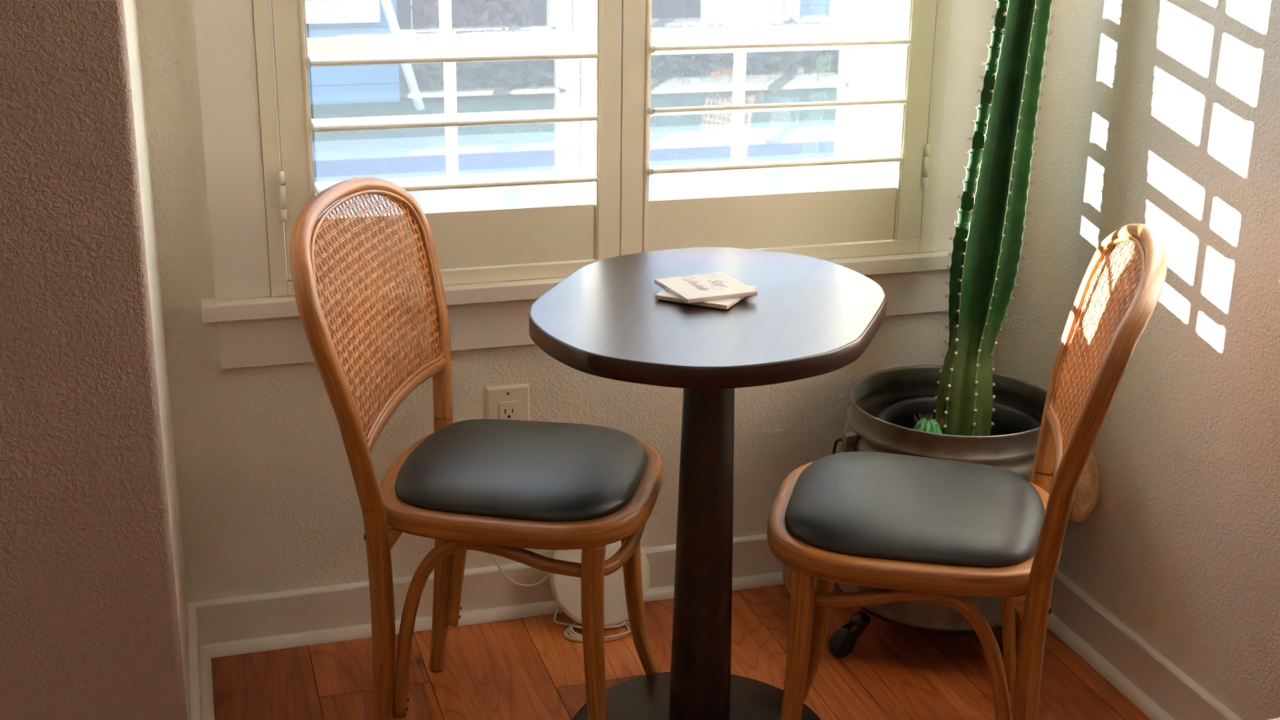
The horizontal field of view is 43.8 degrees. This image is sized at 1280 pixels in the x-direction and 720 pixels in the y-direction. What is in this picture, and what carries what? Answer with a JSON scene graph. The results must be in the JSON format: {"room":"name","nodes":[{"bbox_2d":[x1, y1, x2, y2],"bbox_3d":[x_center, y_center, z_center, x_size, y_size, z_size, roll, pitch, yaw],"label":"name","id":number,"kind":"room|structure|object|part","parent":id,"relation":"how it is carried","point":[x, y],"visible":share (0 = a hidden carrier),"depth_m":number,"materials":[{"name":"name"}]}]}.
{"room":"breakfast nook","nodes":[
{"label":"breakfast nook","id":0,"kind":"room"},
{"bbox_2d":[0,0,191,719],"bbox_3d":[-1.961,-0.394,1.843,2.634,2.850,0.580,-5,20,-16],"label":"wall","id":1,"kind":"structure","parent":0,"point":[94,621],"depth_m":2.08,"materials":[{"name":"white paint"}]},
{"bbox_2d":[187,602,214,719],"bbox_3d":[-0.708,0.564,2.576,0.034,0.099,0.576,-4,19,-15],"label":"baseboard","id":2,"kind":"structure","parent":1,"relation":"attached to","point":[202,699],"depth_m":2.67,"materials":[{"name":"beige paint"}]},
{"bbox_2d":[135,0,997,602],"bbox_3d":[-0.064,-0.692,2.803,1.950,2.850,0.240,-5,20,-16],"label":"wall","id":3,"kind":"structure","parent":0,"point":[268,500],"depth_m":2.82,"materials":[{"name":"white paint"}]},
{"bbox_2d":[191,0,271,300],"bbox_3d":[-0.654,-0.860,2.412,0.091,1.596,0.020,-5,20,-16],"label":"trim","id":4,"kind":"structure","parent":3,"relation":"attached to","point":[224,29],"depth_m":2.58,"materials":[{"name":"beige paint"}]},
{"bbox_2d":[270,0,622,279],"bbox_3d":[-0.309,-0.845,2.526,0.582,1.445,0.064,-5,20,-16],"label":"shutter panel","id":5,"kind":"object","parent":3,"relation":"attached to","point":[478,237],"visible":0.92,"depth_m":2.70,"materials":[{"name":"beige paint"}]},
{"bbox_3d":[-0.312,-0.209,2.744,0.481,0.100,0.022,-5,20,-16],"label":"rail","id":6,"kind":"part","parent":5,"relation":"part of","materials":[{"name":"beige paint"}]},
{"bbox_2d":[188,533,815,657],"bbox_3d":[-0.047,0.417,3.039,1.566,0.099,0.034,-5,20,-16],"label":"baseboard","id":7,"kind":"structure","parent":3,"relation":"attached to","point":[290,619],"depth_m":2.91,"materials":[{"name":"beige paint"}]},
{"bbox_2d":[485,383,529,421],"bbox_3d":[-0.238,0.105,2.883,0.081,0.124,0.010,-5,20,-16],"label":"wall outlet","id":8,"kind":"object","parent":3,"relation":"attached to","point":[512,402],"visible":0.51,"depth_m":2.87,"materials":[{"name":"beige plastic"}]},
{"bbox_2d":[499,400,518,420],"bbox_3d":[-0.237,0.106,2.881,0.034,0.066,0.004,-5,20,-16],"label":"receptacle","id":9,"kind":"object","parent":8,"relation":"attached to","point":[508,410],"depth_m":2.87,"materials":[{"name":"beige plastic"}]},
{"bbox_2d":[200,249,952,323],"bbox_3d":[-0.045,-0.154,2.883,1.450,0.028,0.140,-5,20,-16],"label":"trim","id":10,"kind":"structure","parent":3,"relation":"attached to","point":[213,310],"depth_m":2.75,"materials":[{"name":"beige paint"}]},
{"bbox_2d":[217,269,949,368],"bbox_3d":[-0.037,-0.087,2.875,1.404,0.092,0.020,-5,20,-16],"label":"trim","id":11,"kind":"structure","parent":3,"relation":"attached to","point":[277,340],"depth_m":2.79,"materials":[{"name":"beige paint"}]},
{"bbox_2d":[270,0,903,266],"bbox_3d":[-0.084,-0.906,2.803,1.345,1.555,0.215,-5,20,-16],"label":"window","id":12,"kind":"structure","parent":3,"relation":"in","point":[882,20],"depth_m":2.94,"materials":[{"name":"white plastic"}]},
{"bbox_3d":[-0.075,-1.074,2.706,1.119,1.064,0.024,-5,20,-16],"label":"sash","id":13,"kind":"part","parent":12,"relation":"part of","materials":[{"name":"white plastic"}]},
{"bbox_3d":[-0.076,-0.396,2.906,1.119,0.396,0.026,-5,20,-16],"label":"sash","id":14,"kind":"part","parent":12,"relation":"part of","materials":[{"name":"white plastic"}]},
{"bbox_2d":[252,0,951,297],"bbox_3d":[-0.033,-0.876,2.632,1.223,1.500,0.073,-5,20,-16],"label":"window frame","id":15,"kind":"structure","parent":3,"relation":"attached to","point":[280,285],"depth_m":2.77,"materials":[{"name":"beige paint"}]},
{"bbox_2d":[619,0,936,255],"bbox_3d":[0.254,-0.892,2.690,0.590,1.445,0.062,-5,20,-16],"label":"shutter panel","id":16,"kind":"object","parent":3,"relation":"attached to","point":[803,217],"visible":0.92,"depth_m":2.86,"materials":[{"name":"beige paint"}]},
{"bbox_3d":[0.241,-0.256,2.906,0.481,0.100,0.022,-5,20,-16],"label":"rail","id":17,"kind":"part","parent":16,"relation":"part of","materials":[{"name":"beige paint"}]},
{"bbox_2d":[932,0,995,251],"bbox_3d":[0.604,-0.967,2.779,0.091,1.596,0.020,-5,20,-16],"label":"trim","id":18,"kind":"structure","parent":3,"relation":"attached to","point":[971,20],"depth_m":2.93,"materials":[{"name":"beige paint"}]},
{"bbox_2d":[211,580,1151,719],"bbox_3d":[-0.556,1.387,0.353,4.200,0.030,5.200,-5,20,-16],"label":"floor","id":19,"kind":"structure","parent":0,"point":[521,668],"depth_m":2.80,"materials":[{"name":"brown wood"}]},
{"bbox_2d":[289,177,662,719],"bbox_3d":[-0.229,0.181,2.494,0.518,0.894,0.539,4,19,9],"label":"chair","id":20,"kind":"object","parent":19,"relation":"on","point":[500,487],"visible":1,"depth_m":2.38,"materials":[{"name":"brown wood"}]},
{"bbox_3d":[-0.412,-0.048,2.449,0.141,0.436,0.539,4,19,9],"label":"frame","id":21,"kind":"part","parent":20,"relation":"part of","materials":[{"name":"brown wood"}]},
{"bbox_3d":[-0.411,-0.087,2.436,0.098,0.307,0.489,4,19,9],"label":"cane panel","id":22,"kind":"part","parent":20,"relation":"part of","materials":[{"name":"brown wicker"}]},
{"bbox_3d":[-0.396,0.415,2.414,0.048,0.494,0.067,4,19,9],"label":"leg","id":23,"kind":"part","parent":20,"relation":"part of","materials":[{"name":"brown wood"}]},
{"bbox_3d":[-0.374,0.064,2.480,0.038,0.037,0.430,4,19,9],"label":"rail","id":24,"kind":"part","parent":20,"relation":"part of","materials":[{"name":"brown wood"}]},
{"bbox_3d":[-0.339,0.304,2.742,0.048,0.494,0.067,4,19,9],"label":"leg","id":25,"kind":"part","parent":20,"relation":"part of","materials":[{"name":"brown wood"}]},
{"bbox_3d":[-0.183,0.190,2.489,0.424,0.035,0.407,4,19,9],"label":"seat frame","id":26,"kind":"part","parent":20,"relation":"part of","materials":[{"name":"brown wood"}]},
{"bbox_2d":[395,418,647,521],"bbox_3d":[-0.183,0.164,2.481,0.374,0.061,0.357,4,19,9],"label":"seat cushion","id":27,"kind":"object","parent":20,"relation":"on","point":[481,469],"depth_m":2.39,"materials":[{"name":"black leather"}]},
{"bbox_3d":[-0.060,0.472,2.371,0.039,0.426,0.083,-8,21,-25],"label":"leg","id":28,"kind":"part","parent":20,"relation":"part of","materials":[{"name":"brown wood"}]},
{"bbox_3d":[-0.002,0.359,2.708,0.083,0.426,0.039,-17,26,-42],"label":"leg","id":29,"kind":"part","parent":20,"relation":"part of","materials":[{"name":"brown wood"}]},
{"bbox_2d":[493,554,631,642],"bbox_3d":[-0.132,0.314,2.901,0.274,0.383,0.144,-2,19,-8],"label":"power cord","id":30,"kind":"object","parent":19,"relation":"on","point":[579,637],"visible":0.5,"depth_m":2.92,"materials":[{"name":"white plastic"}]},
{"bbox_2d":[549,540,649,626],"bbox_3d":[-0.074,0.400,2.955,0.191,0.172,0.098,-5,20,-16],"label":"round device","id":31,"kind":"object","parent":19,"relation":"on","point":[566,590],"visible":0.41,"depth_m":2.94,"materials":[{"name":"white plastic"}]},
{"bbox_2d":[528,247,886,719],"bbox_3d":[0.100,0.268,2.467,0.487,0.753,0.617,7,20,17],"label":"bistro table","id":32,"kind":"object","parent":19,"relation":"on","point":[808,317],"visible":0.98,"depth_m":2.38,"materials":[{"name":"brown wood"}]},
{"bbox_2d":[655,284,755,310],"bbox_3d":[0.098,-0.099,2.362,0.114,0.008,0.114,9,21,24],"label":"coaster","id":33,"kind":"object","parent":32,"relation":"on","point":[725,304],"visible":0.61,"depth_m":2.32,"materials":[{"name":"beige ceramic"}]},
{"bbox_2d":[654,271,757,303],"bbox_3d":[0.097,-0.108,2.364,0.114,0.007,0.114,-8,20,-23],"label":"coaster","id":34,"kind":"object","parent":33,"relation":"on","point":[703,287],"visible":1,"depth_m":2.35,"materials":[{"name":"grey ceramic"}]},
{"bbox_2d":[827,606,1002,657],"bbox_3d":[0.563,0.457,2.955,0.361,0.092,0.374,7,20,17],"label":"caddy","id":35,"kind":"object","parent":19,"relation":"on","point":[842,642],"visible":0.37,"depth_m":2.85,"materials":[{"name":"grey metal"}]},
{"bbox_2d":[831,364,1101,631],"bbox_3d":[0.566,0.239,2.887,0.451,0.363,0.381,-5,20,-16],"label":"tub","id":36,"kind":"object","parent":35,"relation":"on","point":[868,395],"visible":0.36,"depth_m":2.78,"materials":[{"name":"metal"}]},
{"bbox_3d":[0.358,0.188,2.811,0.018,0.086,0.088,-4,19,-14],"label":"bail handle","id":37,"kind":"part","parent":36,"relation":"part of","materials":[{"name":"grey metal"}]},
{"bbox_2d":[876,395,1040,435],"bbox_3d":[0.573,0.254,2.910,0.298,0.298,0.298,-5,20,-16],"label":"pot","id":38,"kind":"object","parent":36,"relation":"in","point":[1009,420],"visible":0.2,"depth_m":2.96,"materials":[{"name":"black plastic"}]},
{"bbox_2d":[912,411,946,434],"bbox_3d":[0.514,0.139,2.853,0.065,0.099,0.069,-5,20,-16],"label":"cactus pup","id":39,"kind":"object","parent":38,"relation":"on","point":[926,424],"visible":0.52,"depth_m":2.83,"materials":[{"name":"green plant"}]},
{"bbox_3d":[0.514,0.145,2.854,0.065,0.087,0.066,-5,20,-16],"label":"stem","id":40,"kind":"part","parent":39,"relation":"part of","materials":[{"name":"green plant"}]},
{"bbox_2d":[931,0,1054,435],"bbox_3d":[0.624,-0.524,2.693,0.183,1.486,0.144,-5,20,-16],"label":"cactus","id":41,"kind":"object","parent":38,"relation":"in","point":[988,242],"visible":0.95,"depth_m":2.77,"materials":[{"name":"green plant"}]},
{"bbox_2d":[767,223,1167,719],"bbox_3d":[0.455,0.238,2.354,0.518,0.894,0.539,5,19,13],"label":"chair","id":42,"kind":"object","parent":19,"relation":"on","point":[906,527],"visible":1,"depth_m":2.24,"materials":[{"name":"brown wood"}]},
{"bbox_3d":[0.211,0.497,2.308,0.083,0.426,0.039,-15,24,-38],"label":"leg","id":43,"kind":"part","parent":42,"relation":"part of","materials":[{"name":"brown wood"}]},
{"bbox_3d":[0.296,0.386,2.640,0.039,0.426,0.083,-7,20,-21],"label":"leg","id":44,"kind":"part","parent":42,"relation":"part of","materials":[{"name":"brown wood"}]},
{"bbox_3d":[0.409,0.240,2.367,0.424,0.035,0.407,5,19,13],"label":"seat frame","id":45,"kind":"part","parent":42,"relation":"part of","materials":[{"name":"brown wood"}]},
{"bbox_2d":[785,451,1044,567],"bbox_3d":[0.410,0.214,2.358,0.374,0.061,0.357,5,19,13],"label":"seat cushion","id":46,"kind":"object","parent":42,"relation":"on","point":[879,508],"depth_m":2.28,"materials":[{"name":"black leather"}]},
{"bbox_3d":[0.544,0.492,2.226,0.048,0.494,0.067,5,19,13],"label":"leg","id":47,"kind":"part","parent":42,"relation":"part of","materials":[{"name":"brown wood"}]},
{"bbox_3d":[0.627,0.384,2.549,0.048,0.494,0.067,5,19,13],"label":"leg","id":48,"kind":"part","parent":42,"relation":"part of","materials":[{"name":"brown wood"}]},
{"bbox_3d":[0.600,0.144,2.286,0.038,0.037,0.430,5,19,13],"label":"rail","id":49,"kind":"part","parent":42,"relation":"part of","materials":[{"name":"brown wood"}]},
{"bbox_3d":[0.641,-0.001,2.227,0.098,0.307,0.489,5,19,13],"label":"cane panel","id":50,"kind":"part","parent":42,"relation":"part of","materials":[{"name":"brown wicker"}]},
{"bbox_3d":[0.641,0.038,2.240,0.141,0.436,0.539,5,19,13],"label":"frame","id":51,"kind":"part","parent":42,"relation":"part of","materials":[{"name":"brown wood"}]},
{"bbox_2d":[1262,716,1279,719],"bbox_3d":[0.917,0.674,1.775,0.356,0.449,0.400,-5,20,-16],"label":"bench","id":52,"kind":"object","parent":19,"relation":"on","point":[1277,717],"visible":1,"depth_m":1.84,"materials":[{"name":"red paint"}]},
{"bbox_2d":[994,0,1279,719],"bbox_3d":[1.564,0.082,0.586,0.200,2.850,5.200,-5,20,-16],"label":"wall","id":53,"kind":"structure","parent":0,"point":[1163,116],"depth_m":2.57,"materials":[{"name":"white paint"}]},
{"bbox_2d":[1047,568,1241,719],"bbox_3d":[1.439,1.157,0.915,0.034,0.099,5.200,-5,20,-16],"label":"baseboard","id":54,"kind":"structure","parent":53,"relation":"attached to","point":[1162,691],"depth_m":2.76,"materials":[{"name":"beige paint"}]},
{"label":"outside","id":55,"kind":"structure","parent":0,"visible":0},
{"bbox_2d":[314,151,853,216],"bbox_3d":[-0.329,-0.128,6.646,80.000,0.010,6.400,-5,20,-16],"label":"driveway","id":56,"kind":"structure","parent":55,"point":[837,176],"depth_m":9.32,"materials":[{"name":"concrete"}]},
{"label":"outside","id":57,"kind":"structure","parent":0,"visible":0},
{"bbox_2d":[312,118,856,161],"bbox_3d":[-1.477,-1.360,10.219,80.000,0.020,0.600,-5,20,-16],"label":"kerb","id":58,"kind":"object","parent":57,"point":[371,148],"visible":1,"depth_m":10.49,"materials":[{"name":"concrete"}]},
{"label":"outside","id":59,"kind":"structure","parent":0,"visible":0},
{"bbox_2d":[310,0,857,141],"bbox_3d":[-8.070,-8.296,30.770,80.000,0.200,59.760,-5,20,-16],"label":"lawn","id":60,"kind":"structure","parent":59,"point":[807,88],"depth_m":11.96,"materials":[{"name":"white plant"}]},
{"bbox_2d":[305,0,399,104],"bbox_3d":[-5.590,-4.769,12.037,7.700,5.200,5.100,-5,20,-16],"label":"house","id":61,"kind":"structure","parent":60,"relation":"on","point":[368,83],"depth_m":11.73,"materials":[{"name":"blue"}]},
{"bbox_3d":[-2.347,-3.201,11.286,0.930,1.600,0.160,-5,20,-16],"label":"window trim","id":62,"kind":"part","parent":61,"relation":"part of","materials":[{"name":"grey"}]},
{"bbox_2d":[380,0,424,110],"bbox_3d":[-1.895,-2.854,11.216,0.692,2.219,0.074,-2,19,-9],"label":"leaning pole","id":63,"kind":"object","parent":60,"relation":"on","point":[388,11],"visible":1,"depth_m":11.48,"materials":[{"name":"grey"}]},
{"bbox_2d":[409,0,535,35],"bbox_3d":[-1.320,-2.968,12.634,1.029,1.066,0.637,-5,20,-16],"label":"shrub","id":64,"kind":"object","parent":60,"relation":"on","point":[428,14],"visible":0.53,"depth_m":12.54,"materials":[{"name":"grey plant"}]},
{"bbox_2d":[396,0,701,30],"bbox_3d":[-0.940,-4.438,15.716,3.300,2.260,0.090,-5,20,-16],"label":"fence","id":65,"kind":"object","parent":60,"relation":"on","point":[671,11],"visible":0.18,"depth_m":16.03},
{"bbox_2d":[546,0,588,31],"bbox_3d":[-0.452,-5.149,13.165,2.083,5.375,2.092,-5,20,-16],"label":"tree","id":66,"kind":"object","parent":60,"relation":"on","point":[563,13],"visible":0.33,"depth_m":13.70,"materials":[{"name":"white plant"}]},
{"bbox_2d":[405,13,861,101],"bbox_3d":[1.145,-2.476,12.774,6.089,0.605,0.815,-5,20,-16],"label":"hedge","id":67,"kind":"object","parent":60,"relation":"on","point":[704,67],"visible":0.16,"depth_m":12.41,"materials":[{"name":"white plant"}]},
{"bbox_2d":[701,0,862,26],"bbox_3d":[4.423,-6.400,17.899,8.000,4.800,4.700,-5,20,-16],"label":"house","id":68,"kind":"structure","parent":60,"relation":"on","point":[755,11],"depth_m":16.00,"materials":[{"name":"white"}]},
{"bbox_3d":[1.515,-4.931,15.309,0.150,3.600,0.110,-5,20,-16],"label":"corner trim","id":69,"kind":"part","parent":68,"relation":"part of","materials":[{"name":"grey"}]},
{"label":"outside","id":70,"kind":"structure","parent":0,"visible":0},
{"bbox_2d":[313,137,854,177],"bbox_3d":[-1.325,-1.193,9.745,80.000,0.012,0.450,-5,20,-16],"label":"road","id":71,"kind":"structure","parent":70,"point":[680,152],"depth_m":9.99,"materials":[{"name":"grey asphalt"}]}
]}

